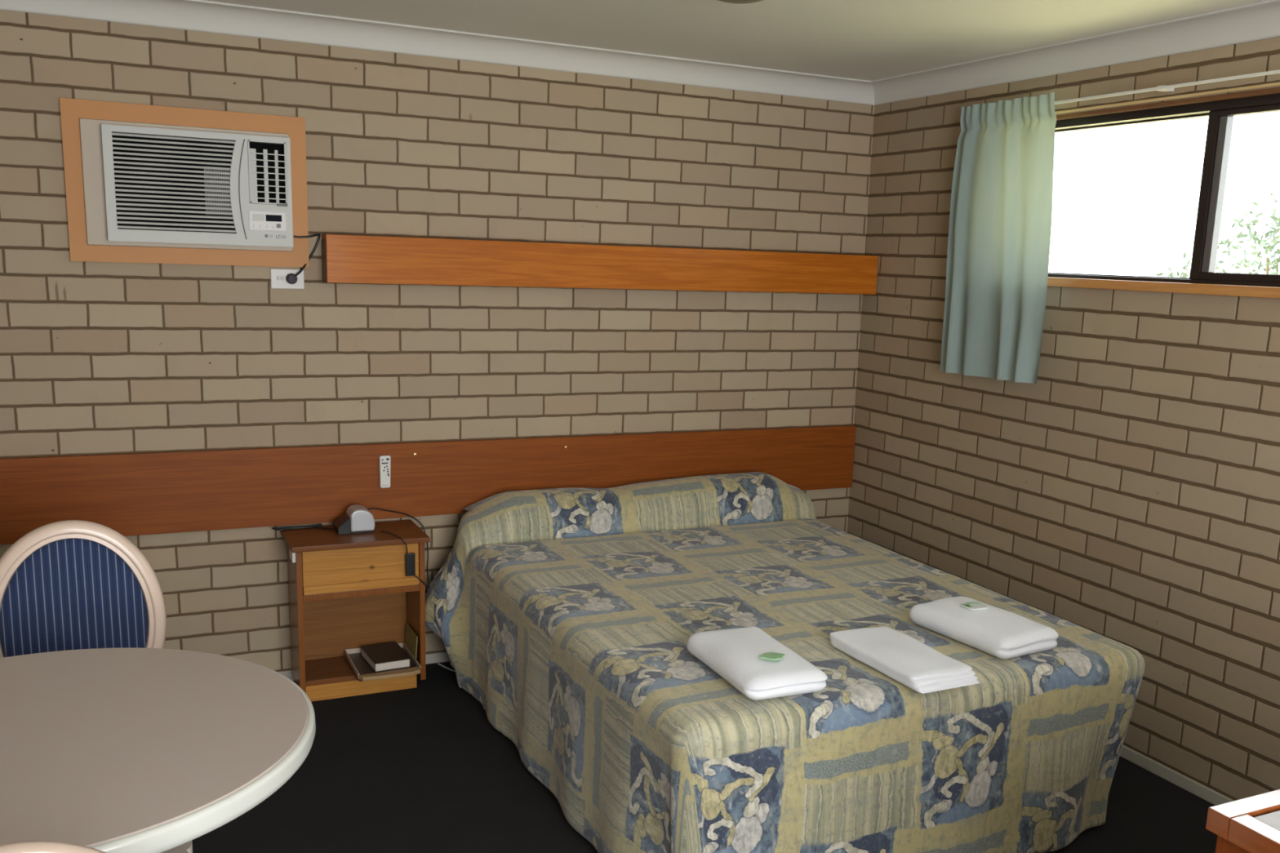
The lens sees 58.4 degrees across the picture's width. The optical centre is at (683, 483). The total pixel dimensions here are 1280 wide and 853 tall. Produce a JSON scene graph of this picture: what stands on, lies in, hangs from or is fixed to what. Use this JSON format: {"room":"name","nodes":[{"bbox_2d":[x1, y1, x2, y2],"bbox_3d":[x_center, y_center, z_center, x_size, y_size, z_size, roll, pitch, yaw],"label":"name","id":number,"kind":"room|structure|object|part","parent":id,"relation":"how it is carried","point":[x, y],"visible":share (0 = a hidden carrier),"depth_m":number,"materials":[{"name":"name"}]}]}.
{"room":"hotel room","nodes":[
{"label":"hotel room","id":0,"kind":"room"},
{"bbox_2d":[0,9,874,671],"bbox_3d":[-1.223,-0.501,4.311,4.690,2.700,0.120,-3,12,-26],"label":"wall","id":1,"kind":"structure","parent":0,"point":[96,357],"depth_m":4.28,"materials":[{"name":"beige brick"}]},
{"bbox_2d":[59,97,320,284],"bbox_3d":[-1.645,-0.974,3.883,0.798,0.575,0.077,-3,12,-26],"label":"air conditioner","id":2,"kind":"object","parent":1,"relation":"attached to","point":[144,183],"visible":1,"depth_m":3.85,"materials":[{"name":"paint"}]},
{"bbox_2d":[111,133,235,232],"bbox_3d":[-1.696,-1.002,3.831,0.375,0.302,0.022,-3,12,-26],"label":"grille","id":3,"kind":"object","parent":2,"relation":"attached to","point":[162,182],"depth_m":3.83,"materials":[{"name":"white plastic"}]},
{"bbox_2d":[247,139,287,206],"bbox_3d":[-1.437,-1.069,3.949,0.125,0.216,0.046,-3,12,-26],"label":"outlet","id":4,"kind":"object","parent":2,"relation":"attached to","point":[267,159],"depth_m":3.95,"materials":[{"name":"plastic"}]},
{"bbox_3d":[-1.440,-0.909,3.963,0.121,0.065,0.002,-3,12,-26],"label":"control panel","id":5,"kind":"part","parent":2,"relation":"part of","materials":[{"name":"white plastic"}]},
{"bbox_3d":[-1.345,-0.815,4.088,0.100,0.155,0.020,-5,13,-33],"label":"power cord","id":6,"kind":"part","parent":2,"relation":"part of","materials":[{"name":"black plastic"}]},
{"bbox_2d":[270,268,304,288],"bbox_3d":[-1.415,-0.731,4.088,0.113,0.069,0.012,-3,12,-26],"label":"power outlet","id":7,"kind":"object","parent":1,"relation":"attached to","point":[278,281],"visible":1,"depth_m":4.08,"materials":[{"name":"white plastic"}]},
{"bbox_2d":[277,651,449,680],"bbox_3d":[-1.237,0.716,4.492,4.450,0.042,0.012,-3,12,-26],"label":"baseboard","id":8,"kind":"structure","parent":1,"relation":"attached to","point":[438,657],"depth_m":4.60,"materials":[{"name":"paint"}]},
{"bbox_2d":[0,425,855,544],"bbox_3d":[-0.985,-0.018,4.450,3.946,0.290,0.026,-3,12,-26],"label":"headboard","id":9,"kind":"object","parent":1,"relation":"attached to","point":[148,493],"visible":1,"depth_m":4.32,"materials":[{"name":"brown wood"}]},
{"bbox_2d":[378,454,391,488],"bbox_3d":[-1.134,-0.045,4.344,0.042,0.124,0.024,-3,12,-26],"label":"remote control","id":10,"kind":"object","parent":9,"relation":"attached to","point":[384,461],"visible":1,"depth_m":4.33,"materials":[{"name":"white plastic"}]},
{"bbox_2d":[0,0,874,105],"bbox_3d":[-1.138,-1.572,4.004,4.450,0.085,0.085,-3,12,-26],"label":"trim","id":11,"kind":"structure","parent":1,"relation":"attached to","point":[201,15],"depth_m":4.14,"materials":[{"name":"paint"}]},
{"bbox_2d":[321,234,878,294],"bbox_3d":[-0.226,-0.868,4.599,2.356,0.168,0.111,-3,12,-26],"label":"light pelmet","id":12,"kind":"object","parent":1,"relation":"attached to","point":[345,259],"visible":1,"depth_m":4.46,"materials":[{"name":"brown wood"}]},
{"bbox_2d":[191,661,1217,852],"bbox_3d":[-0.042,1.302,2.120,4.690,0.100,5.690,-3,12,-26],"label":"floor","id":13,"kind":"structure","parent":0,"point":[424,768],"depth_m":3.52,"materials":[{"name":"grey carpet"}]},
{"bbox_2d":[0,840,106,852],"bbox_3d":[-0.909,0.846,1.624,0.469,0.932,0.563,-3,12,-26],"label":"dining chair","id":14,"kind":"object","parent":13,"relation":"on","point":[42,846],"visible":1,"depth_m":1.37,"materials":[{"name":"beige wood"}]},
{"bbox_2d":[0,520,166,657],"bbox_3d":[-1.482,0.589,2.818,0.469,0.932,0.563,-4,13,-28],"label":"dining chair","id":15,"kind":"object","parent":13,"relation":"on","point":[69,584],"visible":0.5,"depth_m":2.92,"materials":[{"name":"blue fabric"}]},
{"bbox_2d":[0,648,315,852],"bbox_3d":[-1.203,0.823,2.163,0.986,0.740,0.986,-3,12,-26],"label":"round table","id":16,"kind":"object","parent":13,"relation":"on","point":[108,750],"visible":0.99,"depth_m":2.08,"materials":[{"name":"beige laminate"}]},
{"bbox_2d":[280,519,430,702],"bbox_3d":[-1.221,0.475,4.268,0.483,0.602,0.302,-3,12,-26],"label":"nightstand","id":17,"kind":"object","parent":13,"relation":"on","point":[348,591],"visible":0.83,"depth_m":4.23,"materials":[{"name":"brown wood"}]},
{"bbox_2d":[288,548,295,562],"bbox_3d":[-1.395,0.252,4.082,0.012,0.044,0.075,-3,12,-26],"label":"clip","id":18,"kind":"object","parent":17,"relation":"attached to","point":[292,555],"visible":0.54,"depth_m":4.05,"materials":[{"name":"white plastic"}]},
{"bbox_3d":[-1.422,0.471,4.202,0.020,0.542,0.235,-3,12,-26],"label":"panel","id":19,"kind":"part","parent":17,"relation":"part of","materials":[{"name":"brown wood"}]},
{"bbox_2d":[271,504,374,534],"bbox_3d":[-1.325,0.129,4.215,0.375,0.090,0.136,1,11,-5],"label":"clock radio","id":20,"kind":"object","parent":17,"relation":"on","point":[357,519],"visible":1,"depth_m":4.20,"materials":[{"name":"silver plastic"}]},
{"bbox_2d":[305,655,357,686],"bbox_3d":[-1.233,0.694,4.340,0.416,0.020,0.226,-3,12,-26],"label":"shelf","id":21,"kind":"object","parent":17,"relation":"attached to","point":[320,670],"depth_m":4.25,"materials":[{"name":"brown wood"}]},
{"bbox_3d":[-1.276,0.418,4.393,0.416,0.501,0.008,-3,12,-26],"label":"panel","id":22,"kind":"part","parent":17,"relation":"part of","materials":[{"name":"brown wood"}]},
{"bbox_3d":[-1.173,0.301,4.169,0.413,0.170,0.017,-3,12,-26],"label":"drawer","id":23,"kind":"part","parent":17,"relation":"part of","materials":[{"name":"brown wood"}]},
{"bbox_3d":[-1.221,0.379,4.277,0.416,0.024,0.226,-3,12,-26],"label":"rail","id":24,"kind":"part","parent":17,"relation":"part of","materials":[{"name":"brown wood"}]},
{"bbox_3d":[-1.170,0.372,4.171,0.413,0.030,0.009,-3,12,-26],"label":"pull rail","id":25,"kind":"part","parent":17,"relation":"part of","materials":[{"name":"brown wood"}]},
{"bbox_2d":[343,642,421,681],"bbox_3d":[-1.137,0.676,4.328,0.231,0.026,0.320,-3,12,-26],"label":"tray","id":26,"kind":"object","parent":17,"relation":"on","point":[362,670],"visible":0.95,"depth_m":4.25,"materials":[{"name":"brown wood"}]},
{"bbox_2d":[360,641,411,672],"bbox_3d":[-1.133,0.659,4.350,0.138,0.038,0.208,-4,13,-30],"label":"book","id":27,"kind":"object","parent":26,"relation":"on","point":[388,656],"visible":0.98,"depth_m":4.30,"materials":[{"name":"brown paper"}]},
{"bbox_2d":[404,622,417,659],"bbox_3d":[-1.051,0.618,4.408,0.010,0.115,0.185,-3,12,-26],"label":"leaflet","id":28,"kind":"object","parent":26,"relation":"in","point":[411,638],"visible":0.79,"depth_m":4.40,"materials":[{"name":"paper"}]},
{"bbox_2d":[367,507,429,588],"bbox_3d":[-1.032,0.242,4.319,0.267,0.288,0.250,12,15,40],"label":"cable","id":29,"kind":"object","parent":17,"relation":"on","point":[410,558],"visible":0.91,"depth_m":4.22,"materials":[{"name":"black plastic"}]},
{"bbox_3d":[-1.050,0.222,4.202,0.153,0.080,0.051,13,15,43],"label":"cord","id":30,"kind":"part","parent":29,"relation":"part of","materials":[{"name":"black plastic"}]},
{"bbox_2d":[404,552,415,576],"bbox_3d":[-1.008,0.298,4.222,0.035,0.086,0.014,-3,12,-26],"label":"switch","id":31,"kind":"object","parent":29,"relation":"attached to","point":[410,558],"depth_m":4.22,"materials":[{"name":"black plastic"}]},
{"bbox_3d":[-1.030,0.453,4.394,0.020,0.552,0.235,-3,12,-26],"label":"panel","id":32,"kind":"part","parent":17,"relation":"part of","materials":[{"name":"brown wood"}]},
{"bbox_2d":[437,662,455,671],"bbox_3d":[-0.913,0.733,4.555,0.165,0.006,0.068,7,12,21],"label":"cable","id":33,"kind":"object","parent":13,"relation":"on","point":[438,664],"visible":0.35,"depth_m":4.55,"materials":[{"name":"plastic"}]},
{"bbox_2d":[1205,789,1279,852],"bbox_3d":[1.232,0.932,1.645,0.840,0.900,0.576,-3,12,-26],"label":"table","id":34,"kind":"object","parent":13,"relation":"on","point":[1251,824],"visible":1,"depth_m":1.60,"materials":[{"name":"brown wood"}]},
{"bbox_3d":[1.248,0.501,1.558,0.760,0.012,0.493,-3,12,-26],"label":"panel","id":35,"kind":"part","parent":34,"relation":"part of","materials":[{"name":"white laminate"}]},
{"bbox_3d":[0.203,0.611,3.985,1.470,0.548,2.070,-3,12,-26],"label":"bed","id":36,"kind":"object","parent":13,"relation":"on","visible":0},
{"bbox_2d":[425,471,1145,852],"bbox_3d":[0.237,0.519,3.946,1.850,0.729,2.133,-3,12,-26],"label":"bedspread","id":37,"kind":"object","parent":36,"relation":"on","point":[570,615],"visible":0.89,"depth_m":3.25,"materials":[{"name":"multicoloured fabric"}]},
{"bbox_2d":[686,626,826,700],"bbox_3d":[0.185,0.464,3.011,0.242,0.072,0.403,-3,12,-26],"label":"folded towel","id":38,"kind":"object","parent":37,"relation":"on","point":[733,654],"visible":0.98,"depth_m":2.92,"materials":[{"name":"white fabric"}]},
{"bbox_2d":[759,652,785,661],"bbox_3d":[0.227,0.442,2.929,0.057,0.007,0.049,6,12,18],"label":"sachet","id":39,"kind":"object","parent":38,"relation":"on","point":[773,656],"visible":1,"depth_m":2.92,"materials":[{"name":"green plastic"}]},
{"bbox_2d":[829,626,979,693],"bbox_3d":[0.595,0.470,3.123,0.214,0.044,0.416,-3,12,-26],"label":"folded towel","id":40,"kind":"object","parent":37,"relation":"on","point":[908,661],"visible":1,"depth_m":3.06,"materials":[{"name":"white fabric"}]},
{"bbox_2d":[909,596,1058,659],"bbox_3d":[0.878,0.414,3.374,0.246,0.078,0.398,-5,13,-32],"label":"folded towel","id":41,"kind":"object","parent":37,"relation":"on","point":[1001,633],"visible":0.99,"depth_m":3.28,"materials":[{"name":"white fabric"}]},
{"bbox_2d":[960,601,988,610],"bbox_3d":[0.865,0.364,3.409,0.068,0.007,0.060,-3,12,-26],"label":"packet","id":42,"kind":"object","parent":41,"relation":"on","point":[974,606],"visible":1,"depth_m":3.40,"materials":[{"name":"white plastic"}]},
{"bbox_2d":[204,0,1266,80],"bbox_3d":[0.048,-1.202,1.623,4.690,0.200,5.690,-3,12,-26],"label":"ceiling","id":43,"kind":"structure","parent":0,"point":[869,40],"depth_m":3.80,"materials":[{"name":"paint"}]},
{"bbox_2d":[718,0,762,4],"bbox_3d":[0.150,-1.353,3.117,0.260,0.078,0.260,-3,12,-26],"label":"ceiling light","id":44,"kind":"object","parent":43,"relation":"attached to","point":[737,2],"visible":1,"depth_m":3.13,"materials":[{"name":"white plastic"}]},
{"bbox_2d":[847,36,1279,800],"bbox_3d":[2.054,-0.097,2.869,0.120,2.700,5.450,-3,12,-26],"label":"wall","id":45,"kind":"structure","parent":0,"point":[1128,495],"depth_m":3.94,"materials":[{"name":"beige brick"}]},
{"bbox_2d":[871,0,1279,105],"bbox_3d":[2.001,-1.182,2.608,0.085,0.085,5.450,-3,12,-26],"label":"trim","id":46,"kind":"structure","parent":45,"relation":"attached to","point":[1260,20],"depth_m":3.85,"materials":[{"name":"paint"}]},
{"bbox_2d":[1047,81,1279,298],"bbox_3d":[1.633,-0.906,3.594,0.134,0.610,1.860,-3,12,-26],"label":"window","id":47,"kind":"structure","parent":45,"relation":"in","point":[1220,109],"depth_m":3.59,"materials":[{"name":"brown metal"}]},
{"bbox_3d":[1.487,-0.984,3.982,0.028,0.514,0.889,-3,12,-26],"label":"sash","id":48,"kind":"part","parent":47,"relation":"part of","materials":[{"name":"brown metal"}]},
{"bbox_3d":[1.618,-0.622,3.647,0.122,0.032,1.860,-3,12,-26],"label":"sill","id":49,"kind":"part","parent":47,"relation":"part of","materials":[{"name":"brown wood"}]},
{"bbox_3d":[1.828,-0.822,3.226,0.028,0.514,0.879,-3,12,-26],"label":"sash","id":50,"kind":"part","parent":47,"relation":"part of","materials":[{"name":"brown metal"}]},
{"bbox_2d":[1054,69,1279,104],"bbox_3d":[1.567,-1.227,3.520,0.058,0.016,2.050,-3,12,-26],"label":"track","id":51,"kind":"object","parent":45,"relation":"attached to","point":[1170,88],"visible":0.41,"depth_m":3.58,"materials":[{"name":"white plastic"}]},
{"bbox_2d":[940,92,1057,383],"bbox_3d":[1.156,-0.896,4.248,0.045,1.015,0.557,-3,12,-26],"label":"curtain","id":52,"kind":"object","parent":51,"relation":"hanging from","point":[1000,228],"visible":1,"depth_m":4.23,"materials":[{"name":"teal fabric"}]},
{"bbox_2d":[1120,744,1233,805],"bbox_3d":[1.954,1.113,3.074,0.012,0.042,5.438,-3,12,-26],"label":"baseboard","id":53,"kind":"structure","parent":45,"relation":"attached to","point":[1188,784],"depth_m":3.75,"materials":[{"name":"paint"}]},
{"label":"outside","id":54,"kind":"structure","parent":0,"visible":0},
{"bbox_3d":[7.608,0.482,7.748,13.700,0.100,22.000,-3,12,-26],"label":"ground","id":55,"kind":"structure","parent":54,"visible":0},
{"bbox_2d":[1155,251,1218,277],"bbox_3d":[4.264,-1.067,9.921,0.852,1.857,0.868,2,11,-2],"label":"shrub","id":56,"kind":"object","parent":55,"relation":"on","point":[1171,274],"visible":0.02,"depth_m":9.77,"materials":[{"name":"green plant"}]},
{"bbox_2d":[1214,180,1279,274],"bbox_3d":[4.700,-1.179,9.014,1.292,2.463,1.294,-3,12,-26],"label":"shrub","id":57,"kind":"object","parent":55,"relation":"on","point":[1256,240],"visible":0.28,"depth_m":8.96,"materials":[{"name":"green plant"}]},
{"bbox_3d":[4.719,-0.863,9.084,0.354,1.818,0.374,-3,12,-26],"label":"stem","id":58,"kind":"part","parent":57,"relation":"part of","materials":[{"name":"brown plant"}]}
]}

